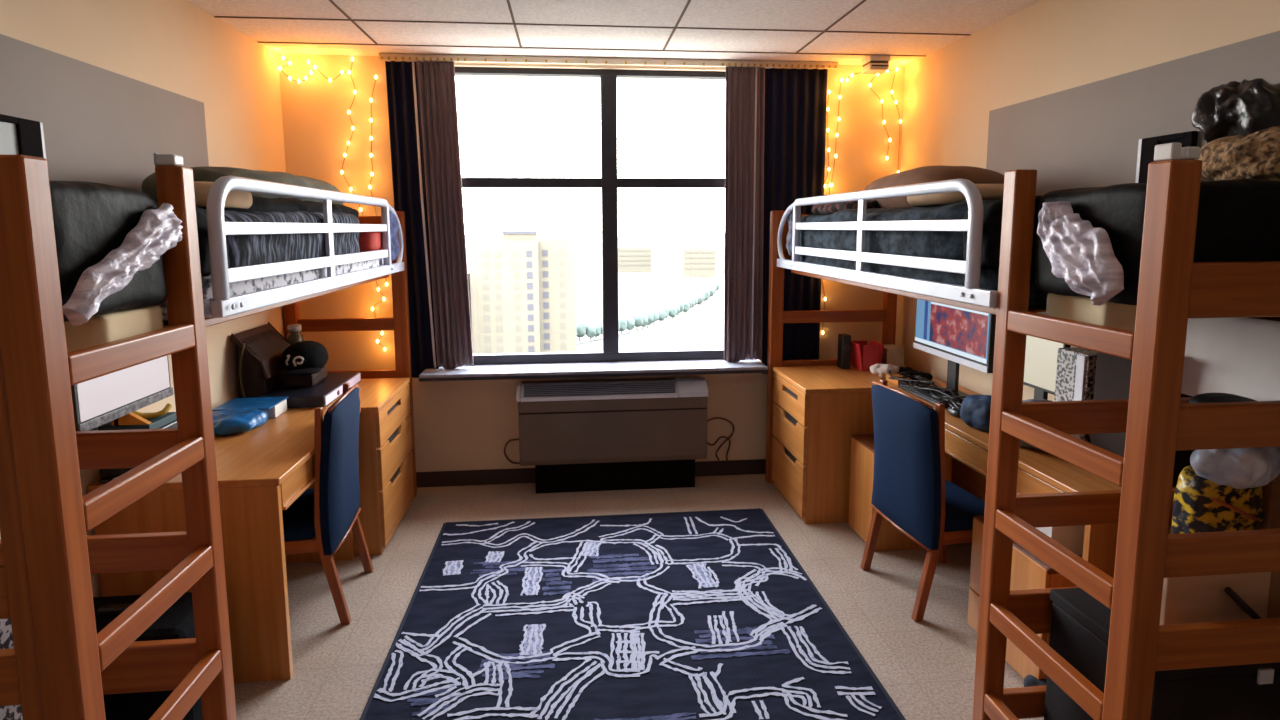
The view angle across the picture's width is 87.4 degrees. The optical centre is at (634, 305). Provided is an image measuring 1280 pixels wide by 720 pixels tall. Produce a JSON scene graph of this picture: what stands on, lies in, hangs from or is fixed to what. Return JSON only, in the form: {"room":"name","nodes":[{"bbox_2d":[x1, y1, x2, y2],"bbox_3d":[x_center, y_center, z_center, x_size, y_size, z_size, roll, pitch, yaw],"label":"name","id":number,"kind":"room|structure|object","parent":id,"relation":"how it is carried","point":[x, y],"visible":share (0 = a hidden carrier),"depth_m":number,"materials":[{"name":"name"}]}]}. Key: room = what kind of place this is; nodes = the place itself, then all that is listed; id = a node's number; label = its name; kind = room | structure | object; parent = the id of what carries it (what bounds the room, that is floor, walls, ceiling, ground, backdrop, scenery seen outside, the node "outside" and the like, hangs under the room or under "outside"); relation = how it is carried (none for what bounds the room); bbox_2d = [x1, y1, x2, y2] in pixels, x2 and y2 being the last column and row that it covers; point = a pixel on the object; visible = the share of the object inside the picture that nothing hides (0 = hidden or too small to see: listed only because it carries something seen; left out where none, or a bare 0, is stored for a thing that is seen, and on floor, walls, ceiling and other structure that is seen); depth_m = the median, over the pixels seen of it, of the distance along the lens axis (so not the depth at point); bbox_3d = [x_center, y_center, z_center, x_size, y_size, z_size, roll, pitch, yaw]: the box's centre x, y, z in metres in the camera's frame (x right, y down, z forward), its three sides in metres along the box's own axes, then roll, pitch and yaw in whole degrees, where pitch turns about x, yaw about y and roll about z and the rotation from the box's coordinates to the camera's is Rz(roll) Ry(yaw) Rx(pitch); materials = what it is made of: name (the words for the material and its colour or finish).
{"room":"dorm room","nodes":[
{"label":"dorm room","id":0,"kind":"room"},
{"bbox_2d":[0,0,285,596],"bbox_3d":[-1.880,0.202,1.065,0.200,2.645,6.615,-1,7,-5],"label":"wall","id":1,"kind":"structure","parent":0,"point":[175,46],"depth_m":3.03,"materials":[{"name":"beige paint"}]},
{"bbox_2d":[0,114,45,158],"bbox_3d":[-1.855,-0.437,1.917,0.022,0.235,0.445,-1,7,-5],"label":"framed picture","id":2,"kind":"object","parent":1,"relation":"attached to","point":[18,136],"visible":0.42,"depth_m":2.03,"materials":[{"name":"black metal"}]},
{"bbox_2d":[0,121,18,154],"bbox_3d":[-1.855,-0.438,1.877,0.010,0.185,0.305,-1,7,-5],"label":"print","id":3,"kind":"object","parent":2,"relation":"attached to","point":[9,130],"depth_m":1.99},
{"bbox_2d":[0,34,208,190],"bbox_3d":[-1.735,-0.205,0.540,0.004,0.855,5.245,-1,7,-5],"label":"wall panel","id":4,"kind":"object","parent":1,"relation":"attached to","point":[103,126],"depth_m":2.38,"materials":[{"name":"grey paint"}]},
{"bbox_2d":[278,54,904,471],"bbox_3d":[-0.189,-0.195,4.374,3.800,2.645,0.300,-1,7,-5],"label":"wall","id":5,"kind":"structure","parent":0,"point":[463,424],"depth_m":4.23,"materials":[{"name":"beige paint"}]},
{"bbox_2d":[279,56,387,350],"bbox_3d":[-1.782,-0.585,4.000,0.557,1.743,0.021,-1,7,-5],"label":"string lights","id":6,"kind":"object","parent":5,"relation":"attached to","point":[283,57],"visible":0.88,"depth_m":3.96,"materials":[{"name":"yellow plastic"}]},
{"bbox_2d":[416,459,765,486],"bbox_3d":[-0.169,1.086,4.370,3.800,0.100,0.010,-1,7,-5],"label":"baseboard","id":7,"kind":"structure","parent":5,"relation":"attached to","point":[755,466],"depth_m":4.30,"materials":[{"name":"brown rubber"}]},
{"bbox_2d":[419,358,767,381],"bbox_3d":[-0.241,0.392,4.228,2.110,0.037,0.355,-1,7,-5],"label":"windowsill","id":8,"kind":"structure","parent":5,"relation":"attached to","point":[708,366],"depth_m":4.12,"materials":[{"name":"grey stone"}]},
{"bbox_2d":[455,67,748,364],"bbox_3d":[-0.217,-0.547,4.241,2.100,1.825,0.075,-1,7,-5],"label":"window","id":9,"kind":"structure","parent":5,"relation":"in","point":[609,182],"depth_m":4.20,"materials":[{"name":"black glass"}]},
{"bbox_2d":[822,67,901,333],"bbox_3d":[1.443,-0.659,4.301,0.518,1.693,0.021,-1,7,-5],"label":"string lights","id":10,"kind":"object","parent":5,"relation":"attached to","point":[896,69],"visible":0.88,"depth_m":4.25,"materials":[{"name":"yellow plastic"}]},
{"bbox_2d":[188,0,1040,65],"bbox_3d":[0.105,-1.199,1.090,4.200,0.124,6.615,-1,7,-5],"label":"ceiling","id":11,"kind":"structure","parent":0,"point":[845,32],"depth_m":3.37,"materials":[{"name":"tile"}]},
{"bbox_2d":[378,53,838,68],"bbox_3d":[-0.114,-1.463,4.011,2.750,0.036,0.038,-1,7,-5],"label":"track","id":12,"kind":"object","parent":11,"relation":"attached to","point":[382,56],"visible":1,"depth_m":4.00,"materials":[{"name":"metal"}]},
{"bbox_2d":[385,61,438,377],"bbox_3d":[-1.331,-0.486,4.031,0.240,1.897,0.037,-1,7,-5],"label":"curtain","id":13,"kind":"object","parent":12,"relation":"hanging from","point":[399,75],"visible":0.77,"depth_m":4.01,"materials":[{"name":"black fabric"}]},
{"bbox_2d":[412,60,473,368],"bbox_3d":[-1.146,-0.519,4.024,0.293,1.832,0.063,-1,7,-5],"label":"curtain","id":14,"kind":"object","parent":12,"relation":"hanging from","point":[436,84],"visible":1,"depth_m":4.01,"materials":[{"name":"beige fabric"}]},
{"bbox_2d":[724,66,764,362],"bbox_3d":[0.687,-0.547,4.195,0.260,1.832,0.052,-1,7,-5],"label":"curtain","id":15,"kind":"object","parent":12,"relation":"hanging from","point":[745,86],"visible":1,"depth_m":4.19,"materials":[{"name":"beige fabric"}]},
{"bbox_2d":[762,68,827,373],"bbox_3d":[1.001,-0.512,4.252,0.405,1.917,0.035,-1,7,-5],"label":"curtain","id":16,"kind":"object","parent":12,"relation":"hanging from","point":[795,99],"visible":0.63,"depth_m":4.21,"materials":[{"name":"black fabric"}]},
{"bbox_2d":[861,55,890,73],"bbox_3d":[1.447,-1.450,4.029,0.130,0.085,0.130,-1,7,-5],"label":"ceiling sensor","id":17,"kind":"object","parent":11,"relation":"attached to","point":[872,64],"visible":1,"depth_m":3.98,"materials":[{"name":"white plastic"}]},
{"bbox_2d":[234,474,1043,719],"bbox_3d":[0.117,1.544,1.414,4.200,0.120,6.615,-1,7,-5],"label":"floor","id":18,"kind":"structure","parent":0,"point":[926,667],"depth_m":2.98,"materials":[{"name":"carpet"}]},
{"bbox_2d":[0,618,22,719],"bbox_3d":[-1.564,1.061,1.477,0.340,0.840,0.160,-1,7,-5],"label":"mesh basket","id":19,"kind":"object","parent":18,"relation":"on","point":[14,712],"visible":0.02,"depth_m":1.50,"materials":[{"name":"white plastic"}]},
{"bbox_2d":[93,592,202,719],"bbox_3d":[-1.576,1.166,2.100,0.460,0.485,0.260,-1,7,-5],"label":"storage bin","id":20,"kind":"object","parent":18,"relation":"on","point":[177,622],"visible":0.27,"depth_m":2.00,"materials":[{"name":"plastic"}]},
{"bbox_2d":[0,155,416,719],"bbox_3d":[-1.561,0.439,2.651,0.706,1.800,2.761,-1,7,-5],"label":"bed","id":21,"kind":"object","parent":18,"relation":"on","point":[58,666],"visible":0.83,"depth_m":1.59,"materials":[{"name":"brown wood"}]},
{"bbox_2d":[64,305,162,351],"bbox_3d":[-1.347,0.066,1.613,0.282,0.114,0.237,-1,7,-5],"label":"pad","id":22,"kind":"object","parent":21,"relation":"on","point":[115,325],"visible":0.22,"depth_m":1.54,"materials":[{"name":"fabric"}]},
{"bbox_2d":[49,181,166,321],"bbox_3d":[-1.481,-0.126,1.485,0.641,0.299,0.448,-1,7,-5],"label":"mattress","id":23,"kind":"object","parent":22,"relation":"on","point":[91,220],"visible":0.48,"depth_m":1.46,"materials":[{"name":"fabric"}]},
{"bbox_2d":[62,203,182,325],"bbox_3d":[-1.136,-0.109,1.521,0.047,0.258,0.408,-1,7,-5],"label":"plastic wrap","id":24,"kind":"object","parent":23,"relation":"attached to","point":[157,231],"visible":1,"depth_m":1.49,"materials":[{"name":"plastic"}]},
{"bbox_2d":[153,153,183,165],"bbox_3d":[-1.210,-0.378,1.736,0.056,0.034,0.045,-1,7,-5],"label":"post cap","id":25,"kind":"object","parent":21,"relation":"on","point":[159,159],"visible":0.85,"depth_m":1.72,"materials":[{"name":"white plastic"}]},
{"bbox_2d":[158,258,391,319],"bbox_3d":[-1.601,-0.132,2.840,0.635,0.134,2.082,-1,7,-5],"label":"mattress","id":26,"kind":"object","parent":21,"relation":"on","point":[237,288],"visible":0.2,"depth_m":2.26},
{"bbox_2d":[156,200,210,274],"bbox_3d":[-1.516,-0.193,1.887,0.643,0.209,0.253,-1,7,-5],"label":"comforter","id":27,"kind":"object","parent":26,"relation":"on","point":[200,212],"visible":0.09,"depth_m":1.87,"materials":[{"name":"black fabric"}]},
{"bbox_2d":[224,210,359,267],"bbox_3d":[-1.578,-0.277,2.597,0.678,0.212,1.498,-1,7,-5],"label":"comforter","id":28,"kind":"object","parent":26,"relation":"on","point":[242,250],"visible":0.34,"depth_m":2.36,"materials":[{"name":"fabric"}]},
{"bbox_2d":[194,181,252,208],"bbox_3d":[-1.339,-0.350,2.116,0.188,0.081,0.323,-1,7,-5],"label":"pillow","id":29,"kind":"object","parent":28,"relation":"on","point":[234,199],"visible":0.35,"depth_m":2.06,"materials":[{"name":"beige fabric"}]},
{"bbox_2d":[141,166,342,204],"bbox_3d":[-1.662,-0.504,2.978,0.498,0.188,1.321,-1,7,-5],"label":"blanket","id":30,"kind":"object","parent":28,"relation":"on","point":[204,173],"visible":0.23,"depth_m":2.54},
{"bbox_2d":[199,196,358,217],"bbox_3d":[-1.440,-0.405,2.744,0.275,0.073,1.561,-1,7,-5],"label":"blanket","id":31,"kind":"object","parent":28,"relation":"on","point":[259,204],"visible":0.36,"depth_m":2.51,"materials":[{"name":"black fabric"}]},
{"bbox_2d":[359,232,382,251],"bbox_3d":[-1.671,-0.350,3.559,0.652,0.132,0.412,-1,7,-5],"label":"blanket","id":32,"kind":"object","parent":26,"relation":"on","point":[368,241],"visible":0.15,"depth_m":3.43,"materials":[{"name":"fabric"}]},
{"bbox_2d":[389,208,398,260],"bbox_3d":[-1.364,-0.403,3.728,0.081,0.303,0.179,0,7,-1],"label":"garment","id":33,"kind":"object","parent":21,"relation":"on","point":[393,220],"visible":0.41,"depth_m":3.72,"materials":[{"name":"blue fabric"}]},
{"bbox_2d":[88,408,360,682],"bbox_3d":[-1.609,0.939,2.834,0.630,0.765,0.934,-1,7,-5],"label":"desk","id":34,"kind":"object","parent":18,"relation":"on","point":[262,470],"visible":0.45,"depth_m":2.40,"materials":[{"name":"brown wood"}]},
{"bbox_2d":[71,355,173,483],"bbox_3d":[-1.783,0.352,2.348,0.150,0.514,0.500,-1,7,-5],"label":"computer monitor","id":35,"kind":"object","parent":34,"relation":"on","point":[99,401],"visible":0.44,"depth_m":2.30,"materials":[{"name":"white plastic"}]},
{"bbox_2d":[100,420,176,478],"bbox_3d":[-1.788,0.519,2.428,0.180,0.164,0.180,-1,7,-5],"label":"desk organizer","id":36,"kind":"object","parent":34,"relation":"on","point":[116,472],"visible":0.04,"depth_m":2.34,"materials":[{"name":"black plastic"}]},
{"bbox_2d":[98,412,176,430],"bbox_3d":[-1.788,0.422,2.417,0.170,0.029,0.170,-1,7,-5],"label":"book","id":37,"kind":"object","parent":36,"relation":"on","point":[158,422],"visible":0.33,"depth_m":2.36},
{"bbox_2d":[111,412,151,424],"bbox_3d":[-1.762,0.375,2.343,0.120,0.079,0.020,-1,7,-5],"label":"envelope","id":38,"kind":"object","parent":37,"relation":"on","point":[131,418],"visible":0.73,"depth_m":2.34,"materials":[{"name":"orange paper"}]},
{"bbox_2d":[212,408,267,435],"bbox_3d":[-1.774,0.503,2.946,0.252,0.072,0.268,-1,7,-5],"label":"plastic bag","id":39,"kind":"object","parent":34,"relation":"on","point":[234,420],"visible":0.8,"depth_m":2.90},
{"bbox_2d":[212,397,287,417],"bbox_3d":[-1.789,0.485,3.127,0.250,0.065,0.210,-1,7,-5],"label":"book","id":40,"kind":"object","parent":34,"relation":"on","point":[274,407],"visible":0.77,"depth_m":3.12,"materials":[{"name":"paper"}]},
{"bbox_2d":[231,322,290,397],"bbox_3d":[-1.914,0.291,3.488,0.163,0.367,0.428,-1,7,-5],"label":"leather bag","id":41,"kind":"object","parent":34,"relation":"on","point":[259,350],"visible":0.68,"depth_m":3.34,"materials":[{"name":"leather"}]},
{"bbox_2d":[260,372,360,407],"bbox_3d":[-1.699,0.440,3.548,0.318,0.056,0.565,-1,7,-5],"label":"book","id":42,"kind":"object","parent":34,"relation":"on","point":[326,391],"visible":0.56,"depth_m":3.39,"materials":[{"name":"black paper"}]},
{"bbox_2d":[282,341,327,386],"bbox_3d":[-1.727,0.303,3.495,0.219,0.226,0.314,-1,7,-5],"label":"baseball cap","id":43,"kind":"object","parent":42,"relation":"on","point":[305,362],"visible":1,"depth_m":3.44,"materials":[{"name":"black fabric"}]},
{"bbox_2d":[282,383,373,624],"bbox_3d":[-1.450,0.846,2.923,0.454,0.928,0.482,-1,7,-9],"label":"desk chair","id":44,"kind":"object","parent":18,"relation":"on","point":[322,517],"visible":0.59,"depth_m":2.76,"materials":[{"name":"blue fabric"}]},
{"bbox_2d":[287,378,413,555],"bbox_3d":[-1.642,0.845,3.630,0.706,0.765,0.657,-1,7,-5],"label":"dresser","id":45,"kind":"object","parent":18,"relation":"on","point":[385,457],"visible":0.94,"depth_m":3.43,"materials":[{"name":"brown wood"}]},
{"bbox_2d":[287,324,303,344],"bbox_3d":[-1.915,0.272,3.788,0.096,0.334,0.096,-1,7,-5],"label":"glass jar","id":46,"kind":"object","parent":45,"relation":"on","point":[294,330],"visible":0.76,"depth_m":3.74,"materials":[{"name":"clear glass"}]},
{"bbox_2d":[504,377,734,493],"bbox_3d":[-0.081,0.806,4.225,1.496,0.690,0.248,-1,7,-5],"label":"air conditioner","id":47,"kind":"object","parent":18,"relation":"on","point":[633,433],"visible":1,"depth_m":4.12,"materials":[{"name":"beige metal"}]},
{"bbox_2d":[524,383,675,396],"bbox_3d":[-0.211,0.509,4.090,0.920,0.054,0.062,-1,7,-5],"label":"grille","id":48,"kind":"object","parent":47,"relation":"attached to","point":[594,389],"depth_m":4.09,"materials":[{"name":"metal"}]},
{"bbox_2d":[359,508,905,719],"bbox_3d":[-0.042,1.340,2.572,1.807,0.015,2.498,-1,7,-5],"label":"area rug","id":49,"kind":"object","parent":18,"relation":"on","point":[691,615],"visible":1,"depth_m":2.71,"materials":[{"name":"fabric"}]},
{"bbox_2d":[772,365,946,523],"bbox_3d":[1.313,0.790,3.989,0.842,0.765,0.590,-1,7,-5],"label":"dresser","id":50,"kind":"object","parent":18,"relation":"on","point":[817,410],"visible":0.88,"depth_m":3.70,"materials":[{"name":"brown wood"}]},
{"bbox_2d":[837,334,850,368],"bbox_3d":[1.295,0.281,4.141,0.055,0.209,0.084,-1,7,-5],"label":"speaker","id":51,"kind":"object","parent":50,"relation":"on","point":[844,340],"visible":1,"depth_m":4.11},
{"bbox_2d":[850,340,883,370],"bbox_3d":[1.419,0.304,4.132,0.159,0.164,0.170,-1,7,-5],"label":"plastic bin","id":52,"kind":"object","parent":50,"relation":"on","point":[863,356],"visible":0.8,"depth_m":4.05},
{"bbox_2d":[870,364,898,377],"bbox_3d":[1.466,0.371,3.928,0.177,0.077,0.162,-1,7,-5],"label":"tissue","id":53,"kind":"object","parent":50,"relation":"on","point":[881,370],"visible":0.87,"depth_m":3.87,"materials":[{"name":"paper"}]},
{"bbox_2d":[881,344,903,366],"bbox_3d":[1.579,0.317,4.144,0.110,0.134,0.140,-1,7,-5],"label":"tissue box","id":54,"kind":"object","parent":50,"relation":"on","point":[892,354],"visible":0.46,"depth_m":4.07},
{"bbox_2d":[899,367,932,380],"bbox_3d":[1.585,0.389,3.861,0.197,0.055,0.240,-1,7,-5],"label":"rag","id":55,"kind":"object","parent":50,"relation":"on","point":[907,370],"visible":0.61,"depth_m":3.78,"materials":[{"name":"black fabric"}]},
{"bbox_2d":[848,434,951,550],"bbox_3d":[1.386,0.968,3.526,0.410,0.520,0.285,-1,7,-5],"label":"base cabinet","id":56,"kind":"object","parent":18,"relation":"on","point":[890,537],"visible":0.37,"depth_m":3.45,"materials":[{"name":"brown wood"}]},
{"bbox_2d":[860,379,984,621],"bbox_3d":[1.349,0.825,2.998,0.454,0.928,0.482,-1,7,-10],"label":"desk chair","id":57,"kind":"object","parent":18,"relation":"on","point":[911,491],"visible":0.87,"depth_m":2.83,"materials":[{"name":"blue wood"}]},
{"bbox_2d":[765,160,1279,719],"bbox_3d":[1.380,0.394,2.927,0.816,1.800,2.761,-1,7,-5],"label":"bed","id":58,"kind":"object","parent":18,"relation":"on","point":[1173,288],"visible":0.77,"depth_m":1.66,"materials":[{"name":"brown wood"}]},
{"bbox_2d":[786,210,801,255],"bbox_3d":[0.938,-0.434,3.946,0.074,0.281,0.183,-1,7,-5],"label":"garment","id":59,"kind":"object","parent":58,"relation":"hanging from","point":[790,216],"visible":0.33,"depth_m":3.94,"materials":[{"name":"grey fabric"}]},
{"bbox_2d":[791,254,1048,305],"bbox_3d":[1.376,-0.177,3.120,0.716,0.136,2.084,-1,7,-5],"label":"mattress","id":60,"kind":"object","parent":58,"relation":"on","point":[989,275],"visible":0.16,"depth_m":2.41,"materials":[{"name":"fabric"}]},
{"bbox_2d":[800,200,995,259],"bbox_3d":[1.367,-0.361,3.170,0.742,0.219,1.921,-1,7,-5],"label":"comforter","id":61,"kind":"object","parent":60,"relation":"on","point":[931,244],"visible":0.42,"depth_m":2.71,"materials":[{"name":"fabric"}]},
{"bbox_2d":[812,199,879,214],"bbox_3d":[1.157,-0.529,3.611,0.329,0.138,0.604,0,7,2],"label":"blanket","id":62,"kind":"object","parent":61,"relation":"on","point":[830,208],"visible":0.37,"depth_m":3.44,"materials":[{"name":"fabric"}]},
{"bbox_2d":[864,165,1003,207],"bbox_3d":[1.439,-0.562,3.285,0.503,0.215,0.876,-1,7,-5],"label":"pillow","id":63,"kind":"object","parent":61,"relation":"on","point":[925,174],"visible":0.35,"depth_m":2.99,"materials":[{"name":"brown fabric"}]},
{"bbox_2d":[907,184,1003,205],"bbox_3d":[1.310,-0.444,2.666,0.351,0.082,0.507,-1,7,-5],"label":"pillow","id":64,"kind":"object","parent":61,"relation":"on","point":[989,192],"visible":0.4,"depth_m":2.49,"materials":[{"name":"beige fabric"}]},
{"bbox_2d":[963,195,1042,266],"bbox_3d":[1.457,-0.249,2.184,0.733,0.226,0.308,-1,7,-5],"label":"comforter","id":65,"kind":"object","parent":60,"relation":"on","point":[992,217],"visible":0.16,"depth_m":2.08,"materials":[{"name":"black fabric"}]},
{"bbox_2d":[1046,293,1136,331],"bbox_3d":[1.302,0.025,1.863,0.181,0.112,0.236,-1,7,-5],"label":"pad","id":66,"kind":"object","parent":58,"relation":"on","point":[1109,314],"visible":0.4,"depth_m":1.79,"materials":[{"name":"fabric"}]},
{"bbox_2d":[1035,179,1279,304],"bbox_3d":[1.512,-0.171,1.768,0.711,0.296,0.449,-1,7,-5],"label":"mattress","id":67,"kind":"object","parent":66,"relation":"on","point":[1238,220],"visible":0.45,"depth_m":1.55,"materials":[{"name":"fabric"}]},
{"bbox_2d":[1037,201,1123,305],"bbox_3d":[1.123,-0.139,1.716,0.061,0.261,0.279,-1,7,-5],"label":"plastic wrap","id":68,"kind":"object","parent":67,"relation":"hanging from","point":[1080,253],"visible":1,"depth_m":1.68,"materials":[{"name":"plastic"}]},
{"bbox_2d":[1195,126,1279,180],"bbox_3d":[1.707,-0.388,1.731,0.401,0.160,0.359,-1,7,-5],"label":"throw blanket","id":69,"kind":"object","parent":67,"relation":"on","point":[1256,156],"visible":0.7,"depth_m":1.68,"materials":[{"name":"beige fur"}]},
{"bbox_2d":[1190,78,1279,142],"bbox_3d":[1.734,-0.520,1.785,0.412,0.180,0.307,-1,7,-5],"label":"plastic bag","id":70,"kind":"object","parent":69,"relation":"on","point":[1244,108],"visible":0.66,"depth_m":1.74,"materials":[{"name":"plastic"}]},
{"bbox_2d":[1154,143,1200,160],"bbox_3d":[1.182,-0.336,1.462,0.062,0.036,0.055,-1,7,-5],"label":"lamp","id":71,"kind":"object","parent":58,"relation":"on","point":[1168,151],"visible":0.92,"depth_m":1.44,"materials":[{"name":"white plastic"}]},
{"bbox_2d":[967,515,1082,679],"bbox_3d":[1.596,1.105,2.544,0.420,0.475,0.430,-1,7,-5],"label":"base cabinet","id":72,"kind":"object","parent":18,"relation":"on","point":[1028,571],"visible":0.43,"depth_m":2.43,"materials":[{"name":"brown wood"}]},
{"bbox_2d":[1036,525,1084,554],"bbox_3d":[1.615,0.808,2.500,0.320,0.124,0.250,-1,7,-5],"label":"open box","id":73,"kind":"object","parent":72,"relation":"on","point":[1070,537],"visible":0.03,"depth_m":2.37,"materials":[{"name":"brown cardboard"}]},
{"bbox_2d":[891,386,1175,577],"bbox_3d":[1.629,0.907,2.988,0.465,0.765,1.468,-1,7,-5],"label":"desk","id":74,"kind":"object","parent":18,"relation":"on","point":[1039,472],"visible":0.26,"depth_m":2.49,"materials":[{"name":"brown wood"}]},
{"bbox_2d":[889,370,966,407],"bbox_3d":[1.531,0.431,3.451,0.168,0.058,0.958,-1,7,-5],"label":"cable tangle","id":75,"kind":"object","parent":74,"relation":"on","point":[936,389],"visible":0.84,"depth_m":3.42,"materials":[{"name":"black plastic"}]},
{"bbox_2d":[898,383,961,408],"bbox_3d":[1.522,0.457,3.436,0.140,0.023,0.440,-1,7,-5],"label":"keyboard","id":76,"kind":"object","parent":74,"relation":"on","point":[924,395],"visible":0.44,"depth_m":3.41,"materials":[{"name":"black plastic"}]},
{"bbox_2d":[914,299,995,395],"bbox_3d":[1.621,0.216,3.413,0.180,0.506,0.670,-1,7,-5],"label":"computer monitor","id":77,"kind":"object","parent":74,"relation":"on","point":[963,336],"visible":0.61,"depth_m":3.36,"materials":[{"name":"black plastic"}]},
{"bbox_2d":[960,395,990,431],"bbox_3d":[1.539,0.459,2.914,0.213,0.139,0.228,-1,7,-5],"label":"fabric bag","id":78,"kind":"object","parent":74,"relation":"on","point":[975,410],"visible":0.48,"depth_m":2.88,"materials":[{"name":"blue fabric"}]},
{"bbox_2d":[1023,335,1070,399],"bbox_3d":[1.690,0.329,2.805,0.120,0.424,0.310,-1,7,-5],"label":"monitor","id":79,"kind":"object","parent":74,"relation":"on","point":[1040,368],"visible":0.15,"depth_m":2.77,"materials":[{"name":"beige plastic"}]},
{"bbox_2d":[1054,347,1096,442],"bbox_3d":[1.747,0.369,2.568,0.192,0.400,0.160,-1,7,-5],"label":"book","id":80,"kind":"object","parent":74,"relation":"on","point":[1076,366],"visible":0.3,"depth_m":2.52,"materials":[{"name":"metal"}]},
{"bbox_2d":[1090,352,1194,485],"bbox_3d":[1.776,0.368,2.322,0.260,0.459,0.220,-1,7,-5],"label":"storage bin","id":81,"kind":"object","parent":74,"relation":"on","point":[1113,373],"visible":0.02,"depth_m":2.31,"materials":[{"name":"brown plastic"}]},
{"bbox_2d":[1044,588,1279,719],"bbox_3d":[1.627,1.154,1.949,0.640,0.518,0.393,-1,7,-5],"label":"footlocker","id":82,"kind":"object","parent":18,"relation":"on","point":[1080,623],"visible":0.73,"depth_m":1.75,"materials":[{"name":"plastic"}]},
{"bbox_2d":[1159,571,1279,624],"bbox_3d":[1.646,0.788,1.775,0.615,0.248,0.098,-1,7,-5],"label":"cardboard box","id":83,"kind":"object","parent":82,"relation":"on","point":[1191,599],"visible":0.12,"depth_m":1.71,"materials":[{"name":"cardboard"}]},
{"bbox_2d":[1224,587,1261,618],"bbox_3d":[1.588,0.782,1.701,0.207,0.152,0.038,-1,7,-5],"label":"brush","id":84,"kind":"object","parent":83,"relation":"on","point":[1238,600],"visible":0.72,"depth_m":1.68,"materials":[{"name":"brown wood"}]},
{"bbox_3d":[1.745,0.797,1.976,0.380,0.181,0.270,-1,7,-5],"label":"cardboard box","id":85,"kind":"object","parent":82,"relation":"on","visible":0},
{"bbox_2d":[1171,465,1264,533],"bbox_3d":[1.636,0.582,1.878,0.219,0.270,0.130,-1,7,-5],"label":"snack bag","id":86,"kind":"object","parent":85,"relation":"on","point":[1200,505],"visible":0.51,"depth_m":1.83,"materials":[{"name":"plastic"}]},
{"bbox_2d":[1190,447,1279,488],"bbox_3d":[1.647,0.417,1.832,0.239,0.173,0.157,-1,7,-5],"label":"plastic sack","id":87,"kind":"object","parent":86,"relation":"on","point":[1237,468],"visible":0.62,"depth_m":1.78,"materials":[{"name":"plastic"}]},
{"bbox_2d":[1259,473,1279,529],"bbox_3d":[1.840,0.541,1.960,0.185,0.329,0.200,-1,7,-5],"label":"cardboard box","id":88,"kind":"object","parent":85,"relation":"on","point":[1270,495],"visible":0.03,"depth_m":1.86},
{"bbox_2d":[895,0,1279,400],"bbox_3d":[2.102,0.141,1.440,0.200,2.645,6.615,-1,7,-5],"label":"wall","id":89,"kind":"structure","parent":0,"point":[1046,47],"depth_m":3.11,"materials":[{"name":"beige paint"}]},
{"bbox_2d":[986,31,1279,195],"bbox_3d":[2.046,-0.260,0.874,0.004,0.855,5.200,-1,7,-5],"label":"wall panel","id":90,"kind":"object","parent":89,"relation":"attached to","point":[1087,135],"depth_m":2.64,"materials":[{"name":"grey paint"}]},
{"bbox_2d":[1135,131,1197,182],"bbox_3d":[1.887,-0.499,2.393,0.022,0.215,0.230,-1,7,-5],"label":"framed picture","id":91,"kind":"object","parent":89,"relation":"attached to","point":[1146,146],"visible":0.46,"depth_m":2.43,"materials":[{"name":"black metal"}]},
{"bbox_2d":[1160,138,1183,146],"bbox_3d":[1.894,-0.500,2.361,0.010,0.165,0.105,-1,7,-5],"label":"print","id":92,"kind":"object","parent":91,"relation":"attached to","point":[1162,140],"depth_m":2.35},
{"bbox_3d":[1.745,0.350,1.898,0.420,0.065,0.340,-1,7,-5],"label":"wall shelf","id":93,"kind":"object","parent":89,"relation":"attached to","visible":0},
{"bbox_2d":[1189,392,1255,402],"bbox_3d":[1.670,0.285,1.915,0.236,0.058,0.180,-1,7,-5],"label":"flat cap","id":94,"kind":"object","parent":93,"relation":"on","point":[1214,397],"visible":0.14,"depth_m":1.91,"materials":[{"name":"black fabric"}]},
{"bbox_2d":[1181,317,1279,400],"bbox_3d":[1.800,0.178,1.903,0.014,0.274,0.550,-1,7,-5],"label":"board","id":95,"kind":"object","parent":93,"relation":"on","point":[1240,356],"visible":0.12,"depth_m":2.00,"materials":[{"name":"silver metal"}]},
{"label":"outside","id":96,"kind":"structure","parent":0,"visible":0},
{"bbox_2d":[466,248,724,351],"bbox_3d":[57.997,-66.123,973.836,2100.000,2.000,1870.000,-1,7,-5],"label":"ground","id":97,"kind":"structure","parent":96,"point":[701,327],"depth_m":424.89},
{"bbox_2d":[469,231,575,353],"bbox_3d":[-33.743,-0.129,210.102,30.200,46.600,30.120,-1,7,-5],"label":"apartment building","id":98,"kind":"structure","parent":97,"relation":"on","point":[523,288],"depth_m":195.46,"materials":[{"name":"beige concrete"}]},
{"bbox_2d":[465,230,724,248],"bbox_3d":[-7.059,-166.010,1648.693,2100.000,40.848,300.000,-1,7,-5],"label":"hills","id":99,"kind":"structure","parent":97,"relation":"on","point":[584,239],"depth_m":1566.58,"materials":[{"name":"white"}]},
{"bbox_2d":[618,247,650,272],"bbox_3d":[-3.705,-49.350,714.296,40.000,26.000,25.400,-1,7,-5],"label":"building","id":100,"kind":"structure","parent":97,"relation":"on","point":[630,259],"depth_m":702.33,"materials":[{"name":"beige concrete"}]},
{"bbox_2d":[680,248,715,277],"bbox_3d":[59.628,-41.403,640.390,30.000,27.000,25.400,-1,7,-5],"label":"building","id":101,"kind":"structure","parent":97,"relation":"on","point":[694,262],"depth_m":628.34,"materials":[{"name":"beige concrete"}]},
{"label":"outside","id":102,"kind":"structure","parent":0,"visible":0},
{"bbox_2d":[576,275,723,343],"bbox_3d":[17.150,-6.311,457.065,180.000,0.001,396.000,-1,7,-5],"label":"road","id":103,"kind":"structure","parent":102,"point":[585,338],"depth_m":426.82,"materials":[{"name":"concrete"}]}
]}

